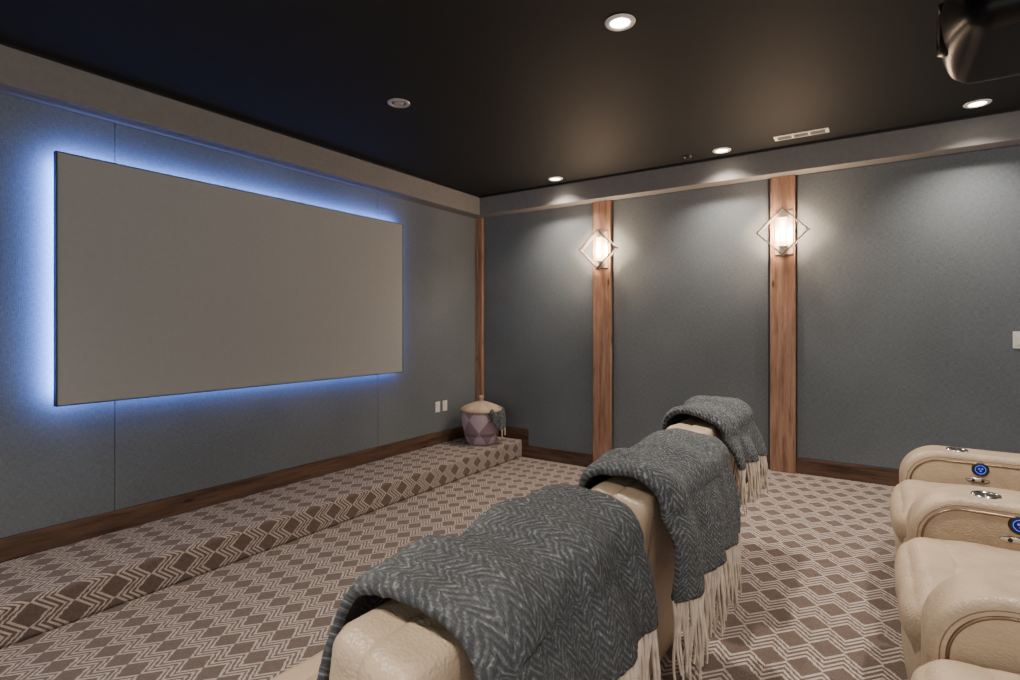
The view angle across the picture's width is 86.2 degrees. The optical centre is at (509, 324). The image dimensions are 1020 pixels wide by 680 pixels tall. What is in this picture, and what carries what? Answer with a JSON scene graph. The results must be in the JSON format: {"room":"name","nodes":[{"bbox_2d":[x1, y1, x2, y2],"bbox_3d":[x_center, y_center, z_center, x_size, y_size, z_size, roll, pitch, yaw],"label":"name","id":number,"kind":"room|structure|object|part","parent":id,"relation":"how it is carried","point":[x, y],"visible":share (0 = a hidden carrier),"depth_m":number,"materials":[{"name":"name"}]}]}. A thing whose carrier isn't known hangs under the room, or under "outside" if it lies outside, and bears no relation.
{"room":"home theater","nodes":[
{"label":"home theater","id":0,"kind":"room"},
{"bbox_2d":[5,437,462,561],"bbox_3d":[-2.765,0.002,3.144,0.100,2.988,8.526,0,0,34],"label":"wall","id":1,"kind":"structure","parent":0,"point":[462,437],"depth_m":3.78,"materials":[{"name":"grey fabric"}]},
{"bbox_2d":[0,93,114,537],"bbox_3d":[-3.105,-0.051,2.537,0.013,2.445,2.176,0,0,34],"label":"panel","id":2,"kind":"object","parent":1,"relation":"attached to","point":[57,464],"visible":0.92,"depth_m":3.12,"materials":[{"name":"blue fabric"}]},
{"bbox_2d":[0,426,464,562],"bbox_3d":[-2.744,1.238,3.069,0.020,0.130,8.426,0,0,34],"label":"baseboard","id":3,"kind":"structure","parent":1,"relation":"attached to","point":[47,538],"depth_m":3.81,"materials":[{"name":"brown wood"}]},
{"bbox_2d":[0,44,487,217],"bbox_3d":[-2.681,-1.384,3.027,0.170,0.216,8.426,0,0,34],"label":"soffit","id":4,"kind":"structure","parent":1,"relation":"attached to","point":[23,75],"depth_m":3.71,"materials":[{"name":"grey paint"}]},
{"bbox_2d":[115,123,377,509],"bbox_3d":[-1.887,-0.051,4.346,0.013,2.445,2.181,0,0,34],"label":"panel","id":5,"kind":"object","parent":1,"relation":"attached to","point":[172,445],"visible":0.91,"depth_m":4.06,"materials":[{"name":"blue fabric"}]},
{"bbox_2d":[53,151,402,406],"bbox_3d":[-1.864,-0.264,4.272,0.106,1.461,2.742,0,0,34],"label":"projection screen","id":6,"kind":"object","parent":5,"relation":"attached to","point":[164,284],"visible":1,"depth_m":3.79,"materials":[{"name":"grey fabric"}]},
{"bbox_3d":[-2.602,-0.264,3.119,0.043,1.461,0.006,0,0,34],"label":"frame","id":7,"kind":"part","parent":6,"relation":"part of","materials":[{"name":"black"}]},
{"bbox_3d":[-1.837,0.464,4.254,0.043,0.006,2.742,0,0,34],"label":"frame","id":8,"kind":"part","parent":6,"relation":"part of","materials":[{"name":"black"}]},
{"bbox_3d":[-1.837,-0.992,4.254,0.043,0.006,2.742,0,0,34],"label":"frame","id":9,"kind":"part","parent":6,"relation":"part of","materials":[{"name":"black"}]},
{"bbox_2d":[378,193,474,445],"bbox_3d":[-0.843,-0.051,5.896,0.013,2.445,1.550,0,0,34],"label":"panel","id":10,"kind":"object","parent":1,"relation":"attached to","point":[439,245],"visible":0.74,"depth_m":5.89,"materials":[{"name":"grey fabric"}]},
{"bbox_2d":[435,401,439,412],"bbox_3d":[-0.789,0.896,5.957,0.009,0.116,0.072,0,0,34],"label":"wall outlet","id":11,"kind":"object","parent":10,"relation":"attached to","point":[437,404],"visible":1,"depth_m":5.95,"materials":[{"name":"white plastic"}]},
{"bbox_2d":[443,400,446,410],"bbox_3d":[-0.722,0.896,6.056,0.009,0.116,0.072,0,0,34],"label":"wall outlet","id":12,"kind":"object","parent":10,"relation":"attached to","point":[444,401],"visible":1,"depth_m":6.06,"materials":[{"name":"white plastic"}]},
{"bbox_2d":[0,41,478,196],"bbox_3d":[-2.659,-1.485,2.898,0.012,0.014,8.236,0,0,34],"label":"trim","id":13,"kind":"structure","parent":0,"point":[2,43],"depth_m":3.69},
{"bbox_2d":[0,436,521,647],"bbox_3d":[-2.480,1.399,2.892,0.655,0.193,8.426,0,0,34],"label":"platform","id":14,"kind":"structure","parent":0,"point":[41,592],"depth_m":3.42,"materials":[{"name":"carpet"}]},
{"bbox_2d":[460,395,505,445],"bbox_3d":[-0.297,1.038,6.011,0.516,0.530,0.464,0,0,34],"label":"woven basket","id":15,"kind":"object","parent":14,"relation":"on","point":[482,420],"visible":1,"depth_m":5.86,"materials":[{"name":"wicker"}]},
{"bbox_3d":[-0.318,0.862,6.026,0.464,0.178,0.464,0,0,34],"label":"lid","id":16,"kind":"part","parent":15,"relation":"part of","materials":[{"name":"beige wicker"}]},
{"bbox_2d":[490,405,505,430],"bbox_3d":[-0.122,1.021,5.961,0.129,0.246,0.369,0,0,15],"label":"throw","id":17,"kind":"object","parent":15,"relation":"on","point":[497,413],"depth_m":5.88,"materials":[{"name":"fabric"}]},
{"bbox_2d":[0,456,586,679],"bbox_3d":[0.221,1.546,1.133,7.300,0.100,8.526,0,0,34],"label":"floor","id":18,"kind":"structure","parent":0,"point":[259,616],"depth_m":2.88,"materials":[{"name":"carpet"}]},
{"bbox_2d":[270,599,474,679],"bbox_3d":[-0.323,0.980,1.336,0.978,1.032,1.115,0,0,34],"label":"recliner","id":19,"kind":"object","parent":18,"relation":"on","point":[394,640],"visible":0.38,"depth_m":0.82,"materials":[{"name":"beige leather"}]},
{"bbox_2d":[305,672,317,679],"bbox_3d":[-0.450,1.111,1.425,0.472,0.263,0.694,0,0,34],"label":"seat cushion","id":20,"kind":"object","parent":19,"relation":"on","point":[308,675],"depth_m":1.55,"materials":[{"name":"beige leather"}]},
{"bbox_2d":[317,484,660,679],"bbox_3d":[-0.018,0.662,1.117,0.487,0.545,0.721,0,0,34],"label":"throw blanket","id":21,"kind":"object","parent":19,"relation":"on","point":[555,581],"visible":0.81,"depth_m":1.00,"materials":[{"name":"fabric"}]},
{"bbox_2d":[592,475,681,677],"bbox_3d":[0.226,0.983,2.148,0.988,1.026,0.966,0,0,34],"label":"recliner","id":22,"kind":"object","parent":18,"relation":"on","point":[658,545],"visible":0.09,"depth_m":1.66,"materials":[{"name":"beige leather"}]},
{"bbox_2d":[578,428,741,679],"bbox_3d":[0.520,0.713,1.901,0.458,0.650,0.773,0,0,34],"label":"throw blanket","id":23,"kind":"object","parent":22,"relation":"on","point":[689,473],"visible":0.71,"depth_m":1.71,"materials":[{"name":"fabric"}]},
{"bbox_2d":[666,416,735,478],"bbox_3d":[0.710,0.970,2.929,0.906,1.052,0.958,0,0,34],"label":"recliner","id":24,"kind":"object","parent":18,"relation":"on","point":[693,423],"visible":0.02,"depth_m":2.47,"materials":[{"name":"beige leather"}]},
{"bbox_2d":[660,395,768,514],"bbox_3d":[1.000,0.616,2.711,0.439,0.508,0.648,0,0,34],"label":"throw blanket","id":25,"kind":"object","parent":24,"relation":"on","point":[733,417],"visible":0.63,"depth_m":2.59,"materials":[{"name":"fabric"}]},
{"bbox_2d":[475,218,483,400],"bbox_3d":[-0.360,0.014,6.510,0.100,2.578,0.054,0,0,34],"label":"trim post","id":26,"kind":"object","parent":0,"point":[479,222],"depth_m":6.49,"materials":[{"name":"brown wood"}]},
{"bbox_2d":[0,0,1019,195],"bbox_3d":[0.221,-1.542,1.133,7.300,0.100,8.526,0,0,34],"label":"ceiling","id":27,"kind":"structure","parent":0,"point":[502,95],"depth_m":3.22,"materials":[{"name":"grey paint"}]},
{"bbox_2d":[387,98,409,107],"bbox_3d":[-0.747,-1.486,3.662,0.150,0.012,0.150,0,0,34],"label":"recessed light","id":28,"kind":"object","parent":27,"relation":"in","point":[396,102],"visible":1,"depth_m":3.65,"materials":[{"name":"grey metal"}]},
{"bbox_2d":[548,177,562,180],"bbox_3d":[0.464,-1.488,5.559,0.150,0.008,0.150,0,0,34],"label":"recessed light","id":29,"kind":"object","parent":27,"relation":"in","point":[550,178],"visible":1,"depth_m":5.55,"materials":[{"name":"white plastic"}]},
{"bbox_2d":[605,14,635,30],"bbox_3d":[0.542,-1.488,2.685,0.150,0.008,0.150,0,0,34],"label":"recessed light","id":30,"kind":"object","parent":27,"relation":"in","point":[618,22],"visible":1,"depth_m":2.68,"materials":[{"name":"white plastic"}]},
{"bbox_2d":[683,154,692,159],"bbox_3d":[1.570,-1.477,4.802,0.084,0.029,0.084,0,0,34],"label":"ceiling sensor","id":31,"kind":"object","parent":27,"relation":"attached to","point":[689,156],"depth_m":4.78,"materials":[{"name":"black plastic"}]},
{"bbox_2d":[712,147,730,153],"bbox_3d":[1.808,-1.488,4.654,0.150,0.008,0.150,0,0,34],"label":"recessed light","id":32,"kind":"object","parent":27,"relation":"in","point":[718,150],"visible":1,"depth_m":4.66,"materials":[{"name":"white plastic"}]},
{"bbox_2d":[773,127,829,140],"bbox_3d":[2.272,-1.487,4.257,0.380,0.009,0.110,0,0,34],"label":"ceiling vent","id":33,"kind":"object","parent":27,"relation":"in","point":[822,130],"visible":1,"depth_m":4.24,"materials":[{"name":"grey metal"}]},
{"bbox_2d":[963,99,991,107],"bbox_3d":[3.146,-1.488,3.668,0.150,0.008,0.150,0,0,34],"label":"recessed light","id":34,"kind":"object","parent":27,"relation":"in","point":[982,102],"visible":1,"depth_m":3.67,"materials":[{"name":"white plastic"}]},
{"bbox_2d":[936,0,1019,83],"bbox_3d":[1.459,-1.106,1.343,0.638,0.773,0.463,0,0,34],"label":"ceiling projector","id":35,"kind":"object","parent":27,"relation":"hanging from","point":[977,41],"depth_m":1.42,"materials":[{"name":"black plastic"}]},
{"bbox_2d":[479,107,1019,197],"bbox_3d":[2.557,-1.482,4.361,7.030,0.020,0.020,0,0,34],"label":"crown molding","id":36,"kind":"object","parent":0,"point":[1016,108],"depth_m":4.54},
{"bbox_2d":[505,147,1001,469],"bbox_3d":[2.615,0.002,4.599,7.200,2.988,0.100,0,0,34],"label":"wall","id":37,"kind":"structure","parent":0,"point":[1001,147],"depth_m":4.77,"materials":[{"name":"grey paint"}]},
{"bbox_2d":[484,212,528,428],"bbox_3d":[-0.044,-0.051,6.320,0.625,2.445,0.015,0,0,34],"label":"wall panel","id":38,"kind":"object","parent":37,"relation":"attached to","point":[506,237],"depth_m":6.29,"materials":[{"name":"grey fabric"}]},
{"bbox_2d":[497,426,528,440],"bbox_3d":[-0.087,1.238,6.346,0.725,0.130,0.022,0,0,34],"label":"baseboard","id":39,"kind":"structure","parent":37,"relation":"attached to","point":[511,432],"depth_m":6.23,"materials":[{"name":"brown wood"}]},
{"bbox_2d":[522,440,528,457],"bbox_3d":[0.176,1.399,6.168,0.089,0.193,0.022,0,0,34],"label":"baseboard","id":40,"kind":"structure","parent":37,"relation":"attached to","point":[525,444],"depth_m":6.16,"materials":[{"name":"brown wood"}]},
{"bbox_2d":[529,203,592,453],"bbox_3d":[0.542,0.040,5.925,0.790,2.628,0.015,0,0,34],"label":"wall panel","id":41,"kind":"object","parent":37,"relation":"attached to","point":[560,275],"visible":0.86,"depth_m":5.91,"materials":[{"name":"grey fabric"}]},
{"bbox_2d":[579,229,617,269],"bbox_3d":[0.910,-0.769,5.549,0.410,0.410,0.121,0,0,34],"label":"wall sconce","id":42,"kind":"object","parent":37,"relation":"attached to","point":[601,238],"visible":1,"depth_m":5.54,"materials":[{"name":"silver metal"}]},
{"bbox_3d":[0.940,-0.769,5.594,0.140,0.370,0.012,0,0,34],"label":"plate","id":43,"kind":"part","parent":42,"relation":"part of","materials":[{"name":"white glass"}]},
{"bbox_2d":[593,200,611,461],"bbox_3d":[0.955,0.111,5.624,0.195,2.771,0.054,0,0,34],"label":"trim post","id":44,"kind":"object","parent":37,"relation":"attached to","point":[602,210],"depth_m":5.60,"materials":[{"name":"brown wood"}]},
{"bbox_2d":[529,445,747,482],"bbox_3d":[1.202,1.426,5.478,2.385,0.140,0.022,0,0,34],"label":"baseboard","id":45,"kind":"structure","parent":37,"relation":"attached to","point":[535,452],"depth_m":5.90,"materials":[{"name":"brown wood"}]},
{"bbox_2d":[614,179,768,476],"bbox_3d":[1.662,0.040,5.171,1.450,2.628,0.015,0,0,34],"label":"wall panel","id":46,"kind":"object","parent":37,"relation":"attached to","point":[691,267],"depth_m":5.14,"materials":[{"name":"grey fabric"}]},
{"bbox_2d":[480,111,1019,216],"bbox_3d":[2.611,-1.384,4.440,7.030,0.216,0.170,0,0,34],"label":"soffit","id":47,"kind":"structure","parent":37,"relation":"attached to","point":[1003,129],"depth_m":4.56,"materials":[{"name":"grey paint"}]},
{"bbox_2d":[756,207,809,255],"bbox_3d":[2.307,-0.786,4.607,0.410,0.410,0.121,0,0,34],"label":"wall sconce","id":48,"kind":"object","parent":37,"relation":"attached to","point":[784,243],"visible":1,"depth_m":4.61,"materials":[{"name":"silver metal"}]},
{"bbox_3d":[2.338,-0.786,4.653,0.140,0.370,0.012,0,0,34],"label":"plate","id":49,"kind":"part","parent":48,"relation":"part of","materials":[{"name":"white glass"}]},
{"bbox_2d":[770,174,795,473],"bbox_3d":[2.347,-0.007,4.686,0.193,2.535,0.054,0,0,34],"label":"trim post","id":50,"kind":"object","parent":37,"relation":"attached to","point":[782,188],"depth_m":4.66,"materials":[{"name":"brown wood"}]},
{"bbox_2d":[747,454,898,485],"bbox_3d":[3.842,1.195,3.699,4.160,0.130,0.024,0,0,34],"label":"baseboard","id":51,"kind":"structure","parent":37,"relation":"attached to","point":[860,473],"depth_m":4.43,"materials":[{"name":"brown wood"}]},
{"bbox_2d":[797,145,1019,469],"bbox_3d":[3.095,-0.073,4.206,1.565,2.402,0.015,0,0,34],"label":"wall panel","id":52,"kind":"object","parent":37,"relation":"attached to","point":[908,271],"depth_m":4.21,"materials":[{"name":"grey fabric"}]},
{"bbox_2d":[1013,331,1019,347],"bbox_3d":[3.621,0.106,3.837,0.120,0.120,0.010,0,0,34],"label":"light switch","id":53,"kind":"object","parent":37,"relation":"attached to","point":[1016,335],"visible":1,"depth_m":3.86,"materials":[{"name":"white plastic"}]},
{"bbox_2d":[650,468,907,679],"bbox_3d":[1.532,1.378,0.189,4.070,0.236,8.426,0,0,34],"label":"floor","id":54,"kind":"structure","parent":0,"point":[818,600],"depth_m":2.58,"materials":[{"name":"carpet"}]},
{"bbox_2d":[889,445,1019,552],"bbox_3d":[2.314,0.714,2.344,1.125,1.091,0.940,0,0,34],"label":"recliner","id":55,"kind":"object","parent":54,"relation":"on","point":[924,469],"visible":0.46,"depth_m":2.68,"materials":[{"name":"beige leather"}]},
{"bbox_3d":[1.879,1.015,2.532,0.150,0.366,0.693,0,0,34],"label":"footrest panel","id":56,"kind":"part","parent":55,"relation":"part of","materials":[{"name":"beige leather"}]},
{"bbox_3d":[2.451,0.925,2.690,0.860,0.570,0.200,0,0,34],"label":"arm","id":57,"kind":"part","parent":55,"relation":"part of","materials":[{"name":"beige leather"}]},
{"bbox_2d":[927,482,1019,494],"bbox_3d":[2.139,0.885,2.355,0.633,0.267,0.694,0,0,34],"label":"seat cushion","id":58,"kind":"object","parent":55,"relation":"on","point":[1001,487],"depth_m":2.61,"materials":[{"name":"beige leather"}]},
{"bbox_2d":[894,487,1019,679],"bbox_3d":[1.811,0.714,1.596,1.121,1.093,0.937,0,0,34],"label":"recliner","id":59,"kind":"object","parent":54,"relation":"on","point":[951,531],"visible":0.56,"depth_m":1.93,"materials":[{"name":"beige leather"}]},
{"bbox_3d":[1.377,1.015,1.786,0.152,0.365,0.694,0,0,34],"label":"footrest panel","id":60,"kind":"part","parent":59,"relation":"part of","materials":[{"name":"beige leather"}]},
{"bbox_3d":[1.948,0.925,1.943,0.860,0.570,0.200,0,0,34],"label":"arm","id":61,"kind":"part","parent":59,"relation":"part of","materials":[{"name":"beige leather"}]},
{"bbox_2d":[944,540,1019,575],"bbox_3d":[1.638,0.884,1.611,0.627,0.269,0.698,0,0,34],"label":"seat cushion","id":62,"kind":"object","parent":59,"relation":"on","point":[960,556],"depth_m":1.81,"materials":[{"name":"beige leather"}]},
{"bbox_2d":[910,571,1019,679],"bbox_3d":[1.258,0.714,0.777,1.122,1.092,1.113,0,0,34],"label":"recliner","id":63,"kind":"object","parent":54,"relation":"on","point":[970,621],"visible":1,"depth_m":1.30,"materials":[{"name":"beige leather"}]},
{"bbox_2d":[985,668,1019,679],"bbox_3d":[1.136,0.884,0.863,0.629,0.262,0.698,0,0,34],"label":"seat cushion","id":64,"kind":"object","parent":63,"relation":"on","point":[990,673],"depth_m":1.22,"materials":[{"name":"beige leather"}]}
]}

